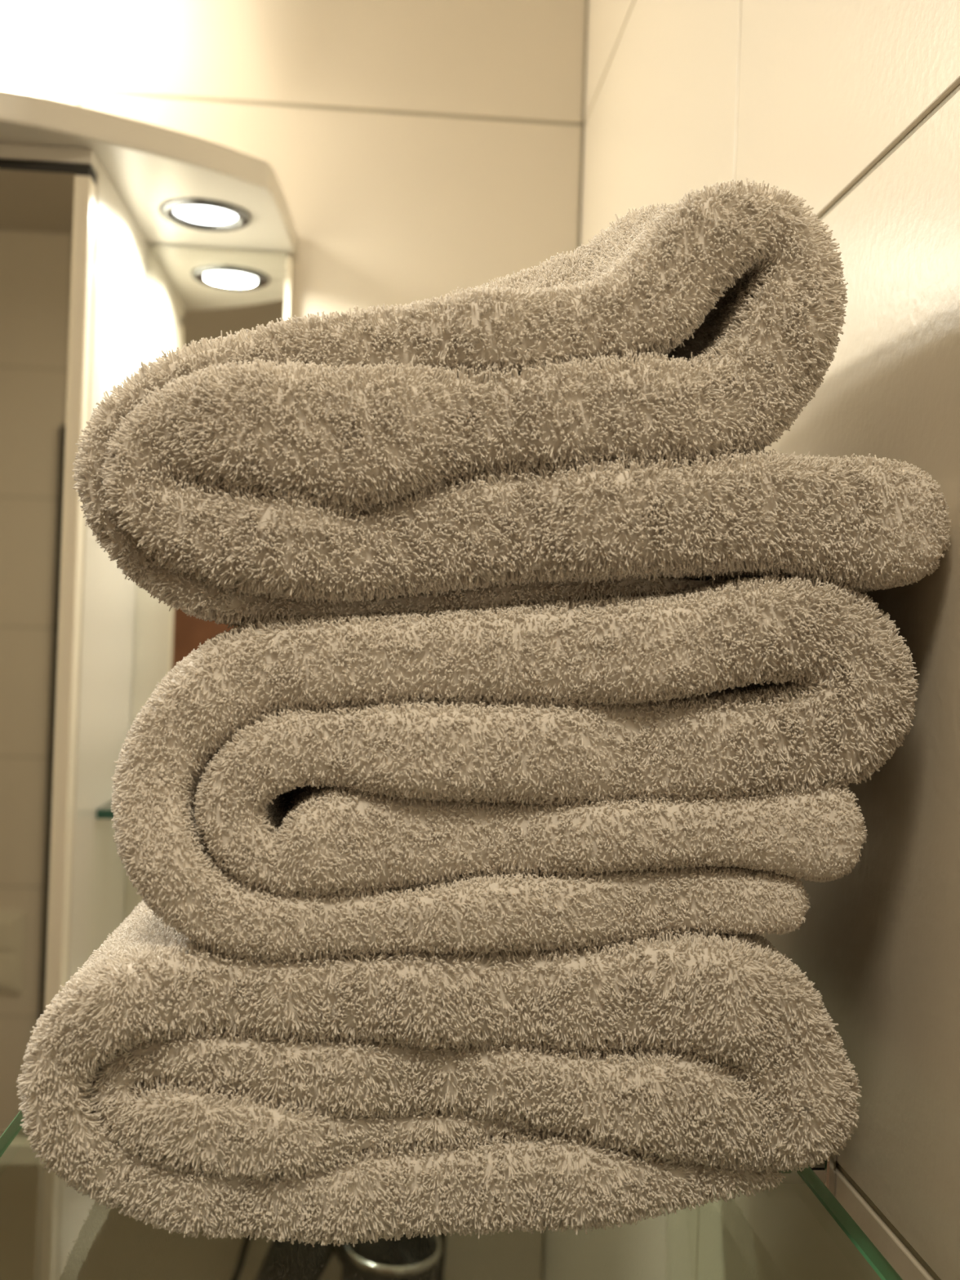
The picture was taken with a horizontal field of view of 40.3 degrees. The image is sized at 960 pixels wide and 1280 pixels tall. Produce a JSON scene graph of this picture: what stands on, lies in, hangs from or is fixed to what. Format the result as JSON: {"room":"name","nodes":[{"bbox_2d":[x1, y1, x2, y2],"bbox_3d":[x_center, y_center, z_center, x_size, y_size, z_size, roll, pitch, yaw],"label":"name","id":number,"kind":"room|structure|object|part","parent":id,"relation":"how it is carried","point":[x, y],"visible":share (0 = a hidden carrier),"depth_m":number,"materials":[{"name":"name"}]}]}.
{"room":"bathroom","nodes":[
{"label":"bathroom","id":0,"kind":"room"},
{"bbox_2d":[0,0,587,1279],"bbox_3d":[-0.846,0.391,0.962,1.793,2.365,0.080,2,0,-5],"label":"wall","id":1,"kind":"structure","parent":0,"point":[417,150],"depth_m":0.98,"materials":[{"name":"beige tile"}]},
{"bbox_2d":[0,89,297,1164],"bbox_3d":[-0.453,-0.010,0.824,0.634,0.612,0.256,2,0,-5],"label":"upper cabinet","id":2,"kind":"object","parent":1,"relation":"attached to","point":[124,242],"visible":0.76,"depth_m":0.77,"materials":[{"name":"beige paint"}]},
{"bbox_2d":[0,168,75,1130],"bbox_3d":[-0.368,0.003,0.759,0.243,0.561,0.002,2,0,-5],"label":"mirror","id":3,"kind":"object","parent":2,"relation":"on","point":[37,206],"depth_m":0.77,"materials":[{"name":"mirror"}]},
{"bbox_3d":[-0.369,0.004,0.768,0.260,0.563,0.017,2,0,-5],"label":"mirror door","id":4,"kind":"part","parent":2,"relation":"part of","materials":[{"name":"beige"}]},
{"bbox_3d":[-0.489,-0.295,0.761,0.520,0.008,0.018,2,0,-5],"label":"rail","id":5,"kind":"part","parent":2,"relation":"part of","materials":[{"name":"beige paint"}]},
{"bbox_2d":[96,800,113,818],"bbox_3d":[-0.203,0.114,0.904,0.097,0.006,0.111,2,0,-5],"label":"niche shelf","id":6,"kind":"object","parent":2,"relation":"attached to","point":[104,810],"depth_m":0.85,"materials":[{"name":"green glass"}]},
{"bbox_3d":[-0.255,0.000,0.878,0.016,0.581,0.179,2,0,-5],"label":"panel","id":7,"kind":"part","parent":2,"relation":"part of","materials":[{"name":"beige paint"}]},
{"bbox_2d":[159,198,251,231],"bbox_3d":[-0.185,-0.287,0.886,0.062,0.004,0.062,2,0,-5],"label":"recessed light","id":8,"kind":"object","parent":2,"relation":"on","point":[184,215],"depth_m":0.88,"materials":[{"name":"silver metal"}]},
{"bbox_2d":[124,244,287,919],"bbox_3d":[-0.203,0.002,0.964,0.100,0.580,0.005,2,0,-5],"label":"mirror","id":9,"kind":"object","parent":2,"relation":"on","point":[195,292],"depth_m":0.96,"materials":[{"name":"clear mirror"}]},
{"bbox_2d":[230,1231,446,1279],"bbox_3d":[-0.108,0.488,0.920,0.171,0.220,0.120,2,0,-5],"label":"hair dryer","id":10,"kind":"object","parent":1,"relation":"attached to","point":[417,1258],"visible":0.35,"depth_m":0.89,"materials":[{"name":"black plastic"}]},
{"bbox_3d":[-0.126,0.429,0.904,0.076,0.096,0.032,2,0,-18],"label":"handle","id":11,"kind":"part","parent":10,"relation":"part of","materials":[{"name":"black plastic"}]},
{"bbox_2d":[542,0,959,1279],"bbox_3d":[0.165,0.424,0.039,0.080,2.365,2.081,2,0,-5],"label":"wall","id":12,"kind":"structure","parent":0,"point":[849,108],"depth_m":0.39,"materials":[{"name":"beige tile"}]},
{"bbox_2d":[0,1106,902,1279],"bbox_3d":[-0.019,0.150,0.417,0.246,0.028,0.405,2,0,-5],"label":"glass shelf","id":13,"kind":"object","parent":12,"relation":"attached to","point":[820,1179],"visible":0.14,"depth_m":0.37,"materials":[{"name":"green"}]},
{"bbox_2d":[16,900,862,1247],"bbox_3d":[-0.016,0.109,0.421,0.202,0.073,0.221,2,0,-5],"label":"folded towel","id":14,"kind":"object","parent":13,"relation":"on","point":[188,1086],"visible":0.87,"depth_m":0.32,"materials":[{"name":"beige fabric"}]},
{"bbox_2d":[111,572,919,961],"bbox_3d":[0.003,0.031,0.418,0.195,0.094,0.211,2,0,-5],"label":"folded towel","id":15,"kind":"object","parent":14,"relation":"on","point":[562,774],"visible":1,"depth_m":0.32,"materials":[{"name":"beige fabric"}]},
{"bbox_2d":[71,177,951,628],"bbox_3d":[0.004,-0.061,0.417,0.216,0.116,0.214,2,0,-5],"label":"folded towel","id":16,"kind":"object","parent":15,"relation":"on","point":[593,421],"visible":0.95,"depth_m":0.32,"materials":[{"name":"beige fabric"}]},
{"bbox_3d":[0.104,0.154,0.401,0.003,0.028,0.020,2,0,-5],"label":"bracket plate","id":17,"kind":"part","parent":13,"relation":"part of","materials":[{"name":"silver metal"}]}
]}

